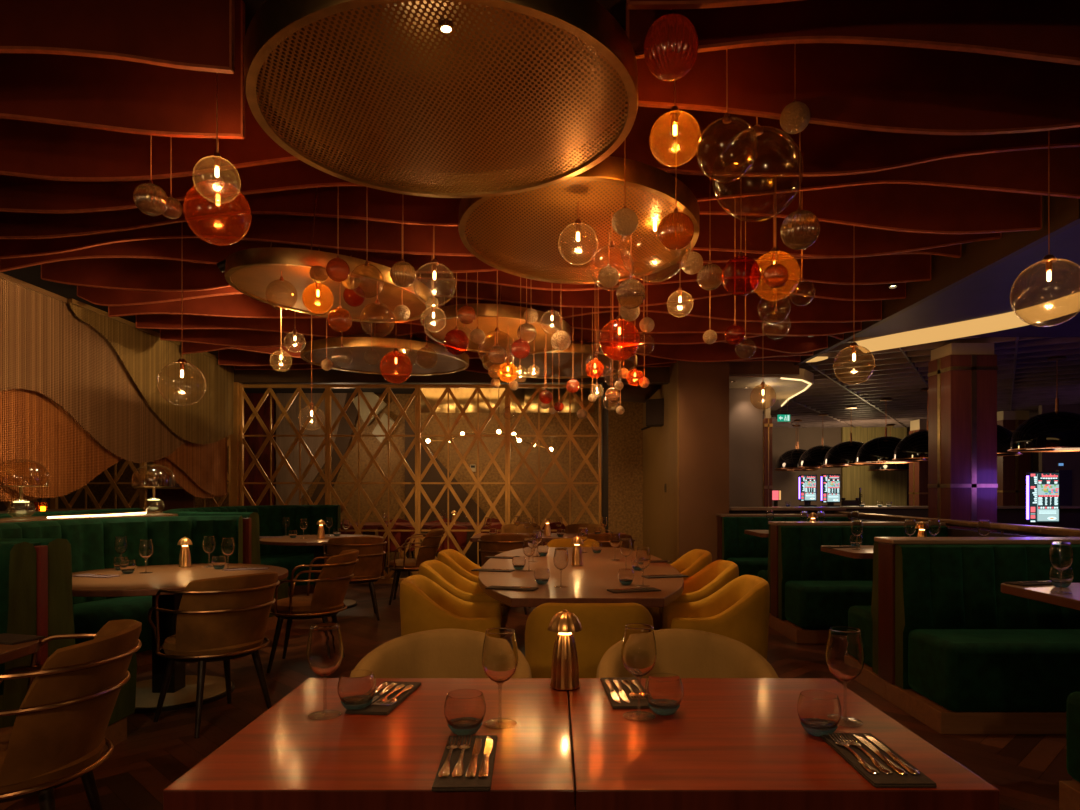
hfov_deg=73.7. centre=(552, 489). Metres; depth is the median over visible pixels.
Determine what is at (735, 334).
globe pendant
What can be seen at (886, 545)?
wall
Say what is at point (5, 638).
folded napkin
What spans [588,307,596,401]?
globe pendant
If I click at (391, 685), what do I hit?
knife
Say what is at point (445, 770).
fork
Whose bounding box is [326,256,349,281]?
globe pendant
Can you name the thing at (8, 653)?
round table
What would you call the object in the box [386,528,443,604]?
tub chair
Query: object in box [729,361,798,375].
trim
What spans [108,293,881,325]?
ceiling fin
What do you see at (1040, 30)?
ceiling fin
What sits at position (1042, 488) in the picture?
machine
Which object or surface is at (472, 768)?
knife
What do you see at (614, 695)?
knife
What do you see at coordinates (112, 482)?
lattice screen
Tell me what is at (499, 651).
bowl
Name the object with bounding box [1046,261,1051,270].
socket
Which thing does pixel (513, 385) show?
globe pendant
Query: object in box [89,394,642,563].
wall
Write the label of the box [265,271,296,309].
globe pendant
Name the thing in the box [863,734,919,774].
knife
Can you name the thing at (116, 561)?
tumbler
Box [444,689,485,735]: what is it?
tumbler
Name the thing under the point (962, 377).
column
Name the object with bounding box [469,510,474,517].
wine glass
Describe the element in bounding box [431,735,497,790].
folded napkin
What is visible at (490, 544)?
tub chair
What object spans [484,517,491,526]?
wine glass
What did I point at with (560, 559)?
bowl
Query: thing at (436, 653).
barrel chair
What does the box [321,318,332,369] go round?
globe pendant
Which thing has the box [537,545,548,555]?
tumbler
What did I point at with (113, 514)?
wooden ledge
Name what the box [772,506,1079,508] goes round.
countertop
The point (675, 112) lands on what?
globe pendant
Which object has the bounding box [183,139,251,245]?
globe pendant
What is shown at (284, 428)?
wall panel
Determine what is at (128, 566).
tumbler
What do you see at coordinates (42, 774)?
seat cushion
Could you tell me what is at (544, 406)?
globe pendant
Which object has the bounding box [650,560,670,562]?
folded napkin
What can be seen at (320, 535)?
table lamp
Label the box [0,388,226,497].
wall panel
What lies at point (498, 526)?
chair
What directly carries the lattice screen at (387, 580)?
on the floor
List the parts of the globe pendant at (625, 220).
glass globe, cord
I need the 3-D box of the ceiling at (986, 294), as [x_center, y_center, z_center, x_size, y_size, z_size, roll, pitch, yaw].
[8.600,-1.750,2.550,10.800,0.060,11.100,0,0,0]
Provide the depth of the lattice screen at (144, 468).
9.68 m
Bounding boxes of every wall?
[0,484,88,510]
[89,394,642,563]
[153,330,669,383]
[643,360,678,563]
[716,514,847,559]
[729,388,762,506]
[768,521,945,617]
[772,427,909,505]
[834,511,1079,536]
[874,537,1079,683]
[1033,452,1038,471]
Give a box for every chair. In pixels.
[0,619,141,809]
[148,572,279,737]
[267,549,358,672]
[323,537,386,622]
[341,523,362,534]
[354,629,531,677]
[378,523,414,575]
[384,518,409,566]
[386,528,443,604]
[400,575,501,635]
[419,560,507,627]
[428,518,457,531]
[430,523,467,556]
[437,549,510,612]
[476,518,504,566]
[478,534,530,614]
[482,523,501,532]
[497,523,543,546]
[525,603,653,677]
[541,522,568,544]
[547,538,596,546]
[564,523,609,532]
[587,534,634,549]
[596,629,778,677]
[645,549,711,608]
[648,560,738,629]
[661,575,769,659]
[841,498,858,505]
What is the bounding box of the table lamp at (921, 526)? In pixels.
[915,521,928,536]
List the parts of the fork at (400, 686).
handle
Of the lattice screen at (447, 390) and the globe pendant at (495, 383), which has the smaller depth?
the globe pendant at (495, 383)
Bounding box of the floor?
[4,564,1075,809]
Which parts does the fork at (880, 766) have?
handle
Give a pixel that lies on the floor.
(1027, 770)
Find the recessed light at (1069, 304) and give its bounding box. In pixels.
[855,292,1079,352]
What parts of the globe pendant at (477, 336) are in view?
glass globe, cord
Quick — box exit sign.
[777,398,789,421]
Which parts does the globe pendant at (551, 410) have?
glass globe, cord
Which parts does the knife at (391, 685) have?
blade, handle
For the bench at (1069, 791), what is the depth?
2.85 m
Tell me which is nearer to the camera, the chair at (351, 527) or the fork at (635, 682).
the fork at (635, 682)
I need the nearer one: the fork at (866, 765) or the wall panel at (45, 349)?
the fork at (866, 765)
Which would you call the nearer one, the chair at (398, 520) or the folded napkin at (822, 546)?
the folded napkin at (822, 546)
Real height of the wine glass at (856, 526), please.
0.212 m
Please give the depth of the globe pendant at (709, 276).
4.01 m
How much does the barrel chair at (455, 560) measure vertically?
0.798 m
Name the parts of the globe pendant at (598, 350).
cord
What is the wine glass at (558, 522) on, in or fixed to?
on the table at (476, 537)
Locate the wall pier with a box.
[679,361,728,561]
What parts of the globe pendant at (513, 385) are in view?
glass globe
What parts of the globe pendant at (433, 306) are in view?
cord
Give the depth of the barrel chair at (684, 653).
2.41 m
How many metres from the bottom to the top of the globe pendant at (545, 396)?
0.634 m
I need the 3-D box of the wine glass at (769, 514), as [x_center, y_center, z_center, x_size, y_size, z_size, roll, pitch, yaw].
[2.333,0.323,7.740,0.083,0.212,0.083,0,0,-40]
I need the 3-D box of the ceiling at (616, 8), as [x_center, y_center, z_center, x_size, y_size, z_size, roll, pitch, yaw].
[-2.500,-2.180,4.825,11.400,0.080,15.650,0,0,0]
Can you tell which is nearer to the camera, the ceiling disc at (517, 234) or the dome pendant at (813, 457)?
the ceiling disc at (517, 234)
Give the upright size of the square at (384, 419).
0.530 m
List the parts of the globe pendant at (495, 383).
glass globe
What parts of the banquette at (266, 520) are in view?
backrest, seat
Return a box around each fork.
[371,684,404,704]
[381,684,413,704]
[438,736,459,776]
[452,736,471,776]
[622,679,640,698]
[631,679,645,698]
[828,733,878,773]
[840,733,892,773]
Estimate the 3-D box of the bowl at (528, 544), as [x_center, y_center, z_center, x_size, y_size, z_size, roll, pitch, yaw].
[-0.157,0.377,4.711,0.083,0.118,0.083,0,0,0]
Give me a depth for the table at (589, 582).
4.17 m
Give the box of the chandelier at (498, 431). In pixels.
[426,388,552,450]
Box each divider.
[31,543,47,664]
[242,516,250,563]
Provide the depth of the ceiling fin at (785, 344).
8.19 m
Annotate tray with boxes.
[0,486,48,486]
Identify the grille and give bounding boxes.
[646,399,662,424]
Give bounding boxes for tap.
[859,488,861,505]
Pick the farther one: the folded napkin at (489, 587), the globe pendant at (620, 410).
the globe pendant at (620, 410)
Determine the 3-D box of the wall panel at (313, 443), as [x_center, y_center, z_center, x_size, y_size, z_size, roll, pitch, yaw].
[-3.909,-0.904,12.450,0.896,2.153,0.100,0,0,0]
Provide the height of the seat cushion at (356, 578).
0.097 m
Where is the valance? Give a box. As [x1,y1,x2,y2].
[421,388,594,412]
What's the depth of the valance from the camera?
11.33 m
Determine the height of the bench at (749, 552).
0.957 m
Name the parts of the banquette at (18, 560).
seat, backrest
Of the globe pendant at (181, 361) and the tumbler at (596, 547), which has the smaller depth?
the globe pendant at (181, 361)
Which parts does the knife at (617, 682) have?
handle, blade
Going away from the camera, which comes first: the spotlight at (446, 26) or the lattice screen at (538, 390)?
the spotlight at (446, 26)
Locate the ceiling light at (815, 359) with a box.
[807,357,827,361]
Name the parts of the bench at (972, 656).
seat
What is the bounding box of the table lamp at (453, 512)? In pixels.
[451,511,456,523]
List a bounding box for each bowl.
[139,539,152,557]
[202,536,215,552]
[221,538,234,555]
[282,517,289,527]
[306,623,342,675]
[325,517,332,527]
[482,627,517,682]
[514,516,519,525]
[523,538,534,556]
[528,533,538,547]
[533,530,541,543]
[553,548,568,569]
[555,517,562,526]
[578,527,587,540]
[610,532,619,547]
[621,623,656,676]
[635,547,650,568]
[826,626,864,680]
[851,520,862,535]
[1049,542,1072,569]
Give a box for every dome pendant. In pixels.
[775,420,821,469]
[775,425,817,470]
[797,414,848,467]
[823,406,879,465]
[855,398,917,463]
[868,425,908,470]
[892,388,927,460]
[997,424,1022,456]
[1007,356,1079,451]
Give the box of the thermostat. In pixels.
[470,464,475,471]
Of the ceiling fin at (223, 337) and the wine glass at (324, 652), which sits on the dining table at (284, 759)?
the wine glass at (324, 652)
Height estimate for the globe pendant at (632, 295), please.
0.437 m
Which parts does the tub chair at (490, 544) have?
arm rail, arm rail, backrest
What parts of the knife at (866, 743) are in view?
blade, handle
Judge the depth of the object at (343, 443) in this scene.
12.38 m
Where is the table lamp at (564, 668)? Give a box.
[548,609,581,689]
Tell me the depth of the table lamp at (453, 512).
11.07 m
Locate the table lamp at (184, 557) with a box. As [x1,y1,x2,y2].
[178,537,191,566]
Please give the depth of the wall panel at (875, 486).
19.85 m
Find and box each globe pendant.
[133,135,168,215]
[157,358,205,405]
[163,137,182,218]
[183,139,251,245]
[192,73,240,203]
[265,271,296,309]
[272,348,286,371]
[284,329,304,347]
[298,315,324,430]
[302,282,333,313]
[309,265,327,282]
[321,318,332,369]
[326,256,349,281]
[327,305,351,331]
[342,276,359,288]
[343,286,364,306]
[350,260,383,291]
[363,281,394,336]
[365,323,378,361]
[380,349,411,383]
[390,259,415,287]
[394,303,409,320]
[413,226,455,305]
[426,226,445,330]
[426,295,438,309]
[444,272,468,354]
[457,273,475,323]
[470,272,484,343]
[488,270,506,363]
[488,364,501,378]
[491,332,499,387]
[498,360,517,381]
[508,338,518,390]
[511,277,529,358]
[517,278,535,342]
[524,307,537,322]
[539,389,552,403]
[540,348,548,409]
[543,308,560,333]
[549,346,555,413]
[551,328,570,350]
[554,401,563,410]
[558,219,597,264]
[566,378,579,392]
[577,408,586,418]
[586,357,603,378]
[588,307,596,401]
[590,241,633,290]
[591,284,611,377]
[598,264,619,287]
[599,281,639,360]
[605,287,619,401]
[612,32,637,235]
[614,380,623,389]
[616,305,624,414]
[617,276,644,308]
[618,360,628,377]
[620,206,690,281]
[620,306,639,320]
[626,367,643,385]
[638,276,654,355]
[639,316,654,332]
[640,276,649,387]
[644,10,697,81]
[649,81,700,166]
[658,135,693,249]
[667,288,692,314]
[681,249,702,274]
[696,49,757,182]
[697,261,721,289]
[703,328,716,343]
[712,117,802,221]
[721,252,760,295]
[724,322,745,345]
[740,215,755,358]
[751,382,775,409]
[754,247,799,300]
[757,288,790,322]
[764,177,788,287]
[780,44,809,133]
[780,132,819,249]
[833,342,874,383]
[1010,130,1079,326]
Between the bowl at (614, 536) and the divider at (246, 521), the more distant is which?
the divider at (246, 521)
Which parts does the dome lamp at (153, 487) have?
stem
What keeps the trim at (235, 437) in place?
attached to the wall at (656, 375)
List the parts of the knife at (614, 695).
handle, blade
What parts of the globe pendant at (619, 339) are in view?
glass globe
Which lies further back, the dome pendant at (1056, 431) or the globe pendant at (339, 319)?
the dome pendant at (1056, 431)
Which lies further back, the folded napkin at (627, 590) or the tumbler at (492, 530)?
the tumbler at (492, 530)
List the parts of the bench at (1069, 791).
seat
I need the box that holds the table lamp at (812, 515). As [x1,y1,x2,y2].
[808,512,817,520]
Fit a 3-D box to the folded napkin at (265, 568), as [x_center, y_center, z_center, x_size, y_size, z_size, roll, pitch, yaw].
[-2.040,0.526,4.800,0.270,0.007,0.100,0,0,-16]
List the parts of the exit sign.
casing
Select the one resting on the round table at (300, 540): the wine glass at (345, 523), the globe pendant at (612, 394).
the wine glass at (345, 523)
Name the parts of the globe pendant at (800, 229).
glass globe, cord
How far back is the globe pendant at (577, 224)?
3.49 m
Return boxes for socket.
[214,158,219,167]
[432,264,436,271]
[575,224,580,232]
[672,113,677,124]
[772,253,777,261]
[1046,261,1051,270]
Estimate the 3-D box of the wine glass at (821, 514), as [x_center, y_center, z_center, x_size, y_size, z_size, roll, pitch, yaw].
[2.744,0.323,7.371,0.083,0.212,0.083,0,0,23]
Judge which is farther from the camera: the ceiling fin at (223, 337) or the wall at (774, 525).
the ceiling fin at (223, 337)
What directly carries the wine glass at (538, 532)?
on the table at (589, 582)
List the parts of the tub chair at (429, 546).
leg, leg, seat plate, arm rail, arm rail, backrest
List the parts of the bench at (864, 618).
seat, backrest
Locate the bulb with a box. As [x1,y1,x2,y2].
[157,471,162,486]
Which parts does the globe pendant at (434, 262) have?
cord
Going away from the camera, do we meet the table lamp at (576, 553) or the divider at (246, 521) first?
the table lamp at (576, 553)
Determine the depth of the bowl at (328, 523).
8.27 m
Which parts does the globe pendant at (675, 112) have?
glass globe, cord, bulb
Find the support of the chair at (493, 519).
on the floor
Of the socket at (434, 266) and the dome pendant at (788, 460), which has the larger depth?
the dome pendant at (788, 460)
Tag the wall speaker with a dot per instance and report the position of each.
(654, 408)
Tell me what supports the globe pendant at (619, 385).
hanging from the ceiling at (616, 8)
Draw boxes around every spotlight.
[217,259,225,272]
[438,19,453,33]
[888,283,897,288]
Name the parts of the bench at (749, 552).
seat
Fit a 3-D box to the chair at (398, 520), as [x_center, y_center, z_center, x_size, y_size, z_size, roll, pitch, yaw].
[-2.600,0.876,11.825,0.545,0.811,0.530,0,0,0]
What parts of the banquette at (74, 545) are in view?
seat, backrest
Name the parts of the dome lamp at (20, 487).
stem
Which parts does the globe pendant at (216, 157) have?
glass globe, cord, bulb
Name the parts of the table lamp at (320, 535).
lamp shade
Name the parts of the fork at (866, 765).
handle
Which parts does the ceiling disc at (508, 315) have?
panel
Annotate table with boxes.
[0,640,39,663]
[72,563,287,712]
[163,678,574,809]
[260,534,382,608]
[341,522,522,534]
[470,533,624,541]
[479,547,683,606]
[567,678,998,809]
[744,530,768,537]
[821,545,873,558]
[1001,583,1079,609]
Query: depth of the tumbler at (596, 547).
6.02 m
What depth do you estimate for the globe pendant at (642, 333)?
5.30 m
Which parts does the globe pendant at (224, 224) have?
glass globe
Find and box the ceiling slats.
[763,337,1079,427]
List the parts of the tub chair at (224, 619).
leg, leg, arm rail, seat plate, arm rail, backrest, leg, leg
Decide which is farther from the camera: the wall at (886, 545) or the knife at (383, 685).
the wall at (886, 545)
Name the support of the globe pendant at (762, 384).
hanging from the ceiling at (616, 8)
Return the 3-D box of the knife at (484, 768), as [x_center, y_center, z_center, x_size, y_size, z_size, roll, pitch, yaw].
[-0.130,0.518,1.410,0.020,0.005,0.218,0,0,-2]
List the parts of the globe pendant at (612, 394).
glass globe, cord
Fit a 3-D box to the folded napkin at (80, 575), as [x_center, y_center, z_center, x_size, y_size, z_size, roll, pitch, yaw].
[-2.800,0.526,4.412,0.270,0.007,0.100,0,0,16]
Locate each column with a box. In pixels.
[763,388,772,506]
[909,419,927,505]
[928,343,997,531]
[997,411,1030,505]
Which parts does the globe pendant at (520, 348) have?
glass globe, cord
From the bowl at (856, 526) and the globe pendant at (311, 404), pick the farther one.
the globe pendant at (311, 404)
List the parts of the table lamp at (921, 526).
lamp shade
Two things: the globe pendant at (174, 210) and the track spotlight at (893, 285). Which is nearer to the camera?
the globe pendant at (174, 210)
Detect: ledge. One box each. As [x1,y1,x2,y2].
[0,512,177,522]
[729,507,845,513]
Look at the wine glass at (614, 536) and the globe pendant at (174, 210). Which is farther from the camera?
the wine glass at (614, 536)
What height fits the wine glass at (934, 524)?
0.212 m
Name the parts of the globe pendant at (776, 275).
cord, glass globe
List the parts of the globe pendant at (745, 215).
cord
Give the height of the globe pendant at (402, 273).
0.862 m
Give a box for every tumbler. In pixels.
[113,557,127,569]
[120,559,135,573]
[211,556,225,568]
[289,530,296,537]
[333,528,340,535]
[337,670,375,709]
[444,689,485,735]
[489,528,496,533]
[512,556,525,569]
[534,568,549,583]
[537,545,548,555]
[556,529,564,536]
[592,542,601,552]
[594,527,600,533]
[618,568,633,584]
[631,557,641,569]
[645,673,682,715]
[797,690,841,736]
[850,535,862,545]
[1049,567,1073,587]
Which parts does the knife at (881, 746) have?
blade, handle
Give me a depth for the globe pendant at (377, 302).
4.70 m
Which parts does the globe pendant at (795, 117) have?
glass globe, cord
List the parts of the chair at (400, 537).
backrest, seat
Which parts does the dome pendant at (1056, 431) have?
stem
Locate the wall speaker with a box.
[641,398,663,429]
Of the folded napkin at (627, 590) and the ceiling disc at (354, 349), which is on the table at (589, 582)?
the folded napkin at (627, 590)
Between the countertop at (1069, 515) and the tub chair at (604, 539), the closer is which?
the tub chair at (604, 539)
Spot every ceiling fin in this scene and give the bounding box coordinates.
[0,0,234,73]
[0,0,244,138]
[0,93,1079,181]
[0,147,1079,213]
[0,184,1041,238]
[0,214,1001,258]
[0,238,960,272]
[41,254,930,291]
[77,278,905,307]
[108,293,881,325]
[136,312,861,337]
[160,328,843,346]
[182,333,827,353]
[218,349,800,366]
[228,342,812,361]
[234,358,670,374]
[626,0,802,9]
[626,9,1079,134]
[627,0,1079,64]
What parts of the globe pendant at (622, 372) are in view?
glass globe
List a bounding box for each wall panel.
[0,388,226,497]
[244,393,274,505]
[276,393,301,504]
[301,393,346,499]
[842,426,906,505]
[1039,404,1079,505]
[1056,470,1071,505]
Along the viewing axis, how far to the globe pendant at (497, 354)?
5.46 m
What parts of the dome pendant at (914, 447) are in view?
stem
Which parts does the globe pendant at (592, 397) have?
glass globe, cord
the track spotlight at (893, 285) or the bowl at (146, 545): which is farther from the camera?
the track spotlight at (893, 285)
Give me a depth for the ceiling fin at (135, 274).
5.94 m
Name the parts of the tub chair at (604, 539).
arm rail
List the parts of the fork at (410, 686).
handle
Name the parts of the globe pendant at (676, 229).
glass globe, cord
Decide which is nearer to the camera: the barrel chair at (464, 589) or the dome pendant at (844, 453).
the barrel chair at (464, 589)
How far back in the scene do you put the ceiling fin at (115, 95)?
3.12 m
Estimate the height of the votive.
0.090 m
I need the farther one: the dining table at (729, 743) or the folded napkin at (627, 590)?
the folded napkin at (627, 590)
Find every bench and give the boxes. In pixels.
[722,517,847,575]
[758,525,773,628]
[774,526,947,643]
[848,542,885,698]
[885,544,1079,733]
[1059,692,1079,809]
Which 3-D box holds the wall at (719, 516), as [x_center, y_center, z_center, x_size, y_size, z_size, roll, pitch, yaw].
[2.784,0.730,8.800,1.532,0.869,0.260,0,0,0]
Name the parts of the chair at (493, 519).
backrest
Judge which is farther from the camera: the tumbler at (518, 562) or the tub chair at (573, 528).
the tub chair at (573, 528)
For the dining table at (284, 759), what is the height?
0.750 m
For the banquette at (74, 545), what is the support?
on the floor
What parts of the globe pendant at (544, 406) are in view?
glass globe, cord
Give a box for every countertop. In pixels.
[0,508,119,513]
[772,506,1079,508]
[772,506,1079,536]
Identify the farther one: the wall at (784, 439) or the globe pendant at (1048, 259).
the wall at (784, 439)
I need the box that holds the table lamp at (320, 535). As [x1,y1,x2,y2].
[317,520,324,538]
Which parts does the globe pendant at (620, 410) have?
glass globe, cord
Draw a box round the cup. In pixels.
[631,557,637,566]
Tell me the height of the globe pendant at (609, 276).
0.303 m
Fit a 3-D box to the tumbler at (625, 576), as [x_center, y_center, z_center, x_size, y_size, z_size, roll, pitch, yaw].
[0.409,0.487,4.038,0.091,0.085,0.091,0,0,0]
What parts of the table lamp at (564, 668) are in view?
lamp shade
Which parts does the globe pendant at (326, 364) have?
cord, glass globe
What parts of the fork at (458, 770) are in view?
handle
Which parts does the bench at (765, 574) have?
seat, backrest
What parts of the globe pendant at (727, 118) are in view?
glass globe, cord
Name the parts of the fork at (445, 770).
handle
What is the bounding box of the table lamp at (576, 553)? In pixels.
[571,536,583,565]
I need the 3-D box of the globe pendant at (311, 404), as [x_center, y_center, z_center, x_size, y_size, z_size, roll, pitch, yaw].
[-2.145,-1.329,6.400,0.222,1.601,0.222,0,0,0]
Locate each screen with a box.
[4,498,52,510]
[53,460,141,508]
[142,434,230,512]
[240,384,327,505]
[327,384,417,583]
[418,384,507,574]
[508,384,600,544]
[772,490,780,505]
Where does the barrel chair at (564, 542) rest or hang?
on the floor
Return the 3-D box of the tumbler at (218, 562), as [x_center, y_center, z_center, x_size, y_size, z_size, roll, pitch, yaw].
[-2.241,0.487,4.830,0.091,0.085,0.091,0,0,0]
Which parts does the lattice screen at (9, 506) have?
frame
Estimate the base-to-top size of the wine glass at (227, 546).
0.212 m
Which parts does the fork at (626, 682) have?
handle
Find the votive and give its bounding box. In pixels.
[39,506,46,510]
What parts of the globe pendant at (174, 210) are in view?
cord, glass globe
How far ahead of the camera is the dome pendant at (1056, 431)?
9.05 m
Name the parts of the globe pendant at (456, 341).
glass globe, cord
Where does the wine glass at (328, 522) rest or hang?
on the round table at (300, 540)
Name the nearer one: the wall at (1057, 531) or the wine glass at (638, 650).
the wine glass at (638, 650)
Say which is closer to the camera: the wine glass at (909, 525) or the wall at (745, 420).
the wine glass at (909, 525)
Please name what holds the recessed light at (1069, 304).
in the ceiling at (986, 294)
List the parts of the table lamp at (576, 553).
lamp shade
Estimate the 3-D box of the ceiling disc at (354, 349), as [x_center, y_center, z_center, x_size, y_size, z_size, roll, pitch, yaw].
[-1.799,-1.759,7.800,1.769,0.788,1.768,0,0,1]
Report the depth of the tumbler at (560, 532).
8.12 m
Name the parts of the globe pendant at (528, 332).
glass globe, cord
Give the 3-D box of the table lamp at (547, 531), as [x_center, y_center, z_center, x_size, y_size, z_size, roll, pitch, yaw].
[-0.063,0.425,8.296,0.093,0.209,0.093,0,0,-17]
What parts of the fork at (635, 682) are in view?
handle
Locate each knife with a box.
[364,683,395,708]
[375,682,387,692]
[466,736,481,777]
[478,736,492,777]
[605,678,620,702]
[613,678,629,702]
[852,734,907,774]
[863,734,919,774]
[1018,581,1050,582]
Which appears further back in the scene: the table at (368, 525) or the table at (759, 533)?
the table at (368, 525)
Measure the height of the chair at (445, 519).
0.811 m
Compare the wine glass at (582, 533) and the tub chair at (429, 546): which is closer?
the wine glass at (582, 533)
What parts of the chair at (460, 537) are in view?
seat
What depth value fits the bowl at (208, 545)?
4.93 m
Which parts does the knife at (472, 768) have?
handle, blade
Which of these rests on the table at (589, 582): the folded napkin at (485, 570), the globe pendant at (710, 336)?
the folded napkin at (485, 570)
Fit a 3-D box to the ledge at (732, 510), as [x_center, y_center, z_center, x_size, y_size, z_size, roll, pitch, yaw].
[2.945,0.750,9.250,1.510,1.060,0.340,0,0,0]
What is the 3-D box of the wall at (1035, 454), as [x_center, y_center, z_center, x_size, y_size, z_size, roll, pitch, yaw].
[13.275,-0.470,8.500,0.150,3.500,23.000,0,0,0]
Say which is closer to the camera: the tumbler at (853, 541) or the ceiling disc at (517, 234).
the ceiling disc at (517, 234)
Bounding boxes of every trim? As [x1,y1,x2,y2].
[231,382,240,505]
[602,382,607,532]
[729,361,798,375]
[795,195,1079,364]
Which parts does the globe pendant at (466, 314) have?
glass globe, cord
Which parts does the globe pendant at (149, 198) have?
glass globe, cord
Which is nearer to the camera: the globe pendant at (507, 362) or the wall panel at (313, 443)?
the globe pendant at (507, 362)
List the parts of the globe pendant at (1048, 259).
glass globe, cord, bulb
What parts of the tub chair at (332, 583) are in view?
leg, leg, seat plate, arm rail, arm rail, leg, backrest, leg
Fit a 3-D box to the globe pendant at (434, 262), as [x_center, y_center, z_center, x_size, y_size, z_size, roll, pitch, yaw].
[-0.770,-1.665,4.680,0.272,0.931,0.272,0,0,-19]
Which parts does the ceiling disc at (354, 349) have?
panel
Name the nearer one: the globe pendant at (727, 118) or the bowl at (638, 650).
the bowl at (638, 650)
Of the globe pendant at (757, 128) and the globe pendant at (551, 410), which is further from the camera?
the globe pendant at (551, 410)
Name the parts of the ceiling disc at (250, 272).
panel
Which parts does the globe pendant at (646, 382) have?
cord, glass globe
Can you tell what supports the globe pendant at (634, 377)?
hanging from the ceiling at (616, 8)
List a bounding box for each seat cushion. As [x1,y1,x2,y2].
[0,726,105,793]
[162,634,263,655]
[271,595,343,616]
[350,575,380,581]
[389,558,418,569]
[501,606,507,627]
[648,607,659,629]
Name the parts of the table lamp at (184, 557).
lamp shade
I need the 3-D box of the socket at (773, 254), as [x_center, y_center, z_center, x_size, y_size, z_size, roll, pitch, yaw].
[1.264,-1.326,4.100,0.028,0.046,0.028,0,0,0]
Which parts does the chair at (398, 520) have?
backrest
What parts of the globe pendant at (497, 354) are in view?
glass globe, cord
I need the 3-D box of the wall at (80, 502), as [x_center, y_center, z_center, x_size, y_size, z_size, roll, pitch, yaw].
[-8.125,-0.470,4.900,0.150,3.500,15.800,0,0,0]
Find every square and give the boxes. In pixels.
[353,392,386,425]
[372,413,394,442]
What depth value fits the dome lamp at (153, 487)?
6.41 m
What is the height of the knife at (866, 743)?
0.005 m
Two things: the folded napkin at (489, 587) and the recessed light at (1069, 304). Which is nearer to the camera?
the folded napkin at (489, 587)
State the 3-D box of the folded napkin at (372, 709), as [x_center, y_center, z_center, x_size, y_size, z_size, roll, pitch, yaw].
[-0.425,0.526,1.830,0.104,0.007,0.270,0,0,7]
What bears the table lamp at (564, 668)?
on the dining table at (284, 759)
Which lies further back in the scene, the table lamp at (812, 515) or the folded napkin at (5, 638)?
the table lamp at (812, 515)
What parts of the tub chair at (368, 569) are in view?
backrest, arm rail, arm rail, seat plate, leg, leg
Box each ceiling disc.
[225,187,432,322]
[243,0,637,197]
[300,332,468,375]
[424,286,570,354]
[458,156,699,283]
[483,341,636,378]
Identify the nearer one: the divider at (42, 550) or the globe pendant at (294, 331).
the divider at (42, 550)
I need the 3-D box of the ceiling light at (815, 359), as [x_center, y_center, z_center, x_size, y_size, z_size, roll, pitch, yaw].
[3.452,-1.711,9.447,0.227,0.012,0.363,0,0,0]
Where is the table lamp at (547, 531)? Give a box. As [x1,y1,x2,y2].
[544,518,550,535]
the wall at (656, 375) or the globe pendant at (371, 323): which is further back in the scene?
the wall at (656, 375)
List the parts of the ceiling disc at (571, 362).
panel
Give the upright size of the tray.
0.008 m
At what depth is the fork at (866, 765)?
1.39 m
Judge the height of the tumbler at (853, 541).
0.085 m
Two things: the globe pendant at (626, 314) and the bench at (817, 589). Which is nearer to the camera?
the globe pendant at (626, 314)
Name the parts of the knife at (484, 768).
handle, blade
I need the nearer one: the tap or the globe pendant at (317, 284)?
the globe pendant at (317, 284)
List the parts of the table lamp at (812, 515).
lamp shade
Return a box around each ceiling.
[0,0,625,329]
[244,388,597,393]
[729,368,813,409]
[825,337,1057,358]
[856,223,1079,336]
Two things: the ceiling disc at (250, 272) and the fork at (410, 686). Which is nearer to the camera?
the fork at (410, 686)
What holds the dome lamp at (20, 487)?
on the wooden ledge at (113, 514)
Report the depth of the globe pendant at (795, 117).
3.08 m
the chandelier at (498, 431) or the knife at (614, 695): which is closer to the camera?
the knife at (614, 695)
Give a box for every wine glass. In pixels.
[114,536,127,553]
[139,539,152,573]
[202,536,215,566]
[221,538,234,569]
[282,517,289,535]
[299,519,306,529]
[306,623,342,717]
[325,517,332,535]
[342,519,349,528]
[382,510,387,517]
[440,510,445,517]
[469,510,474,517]
[482,627,517,726]
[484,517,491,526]
[514,516,519,533]
[523,518,530,527]
[523,538,534,571]
[528,533,538,561]
[532,517,537,526]
[532,530,541,556]
[553,548,568,587]
[555,517,562,535]
[578,527,587,552]
[601,517,606,526]
[610,532,619,559]
[620,538,631,564]
[621,623,656,713]
[635,547,650,586]
[766,510,773,520]
[800,511,807,520]
[817,511,824,520]
[826,626,864,724]
[851,511,858,519]
[851,520,862,549]
[904,519,915,534]
[928,519,939,534]
[977,520,990,535]
[1049,542,1072,593]
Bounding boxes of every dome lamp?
[0,459,49,518]
[131,465,174,512]
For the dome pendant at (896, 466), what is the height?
1.204 m
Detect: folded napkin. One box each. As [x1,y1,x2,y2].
[0,633,44,644]
[72,574,119,577]
[224,567,268,570]
[345,681,420,714]
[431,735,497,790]
[471,568,514,571]
[485,556,512,558]
[485,586,538,590]
[600,677,650,708]
[607,587,660,592]
[641,574,688,578]
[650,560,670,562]
[821,733,936,787]
[822,546,860,547]
[1005,580,1052,585]
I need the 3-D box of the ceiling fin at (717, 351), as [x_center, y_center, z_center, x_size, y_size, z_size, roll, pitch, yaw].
[-0.550,-1.835,8.650,7.348,0.591,0.026,0,0,0]
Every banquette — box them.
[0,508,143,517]
[0,515,242,751]
[0,542,36,809]
[162,505,340,630]

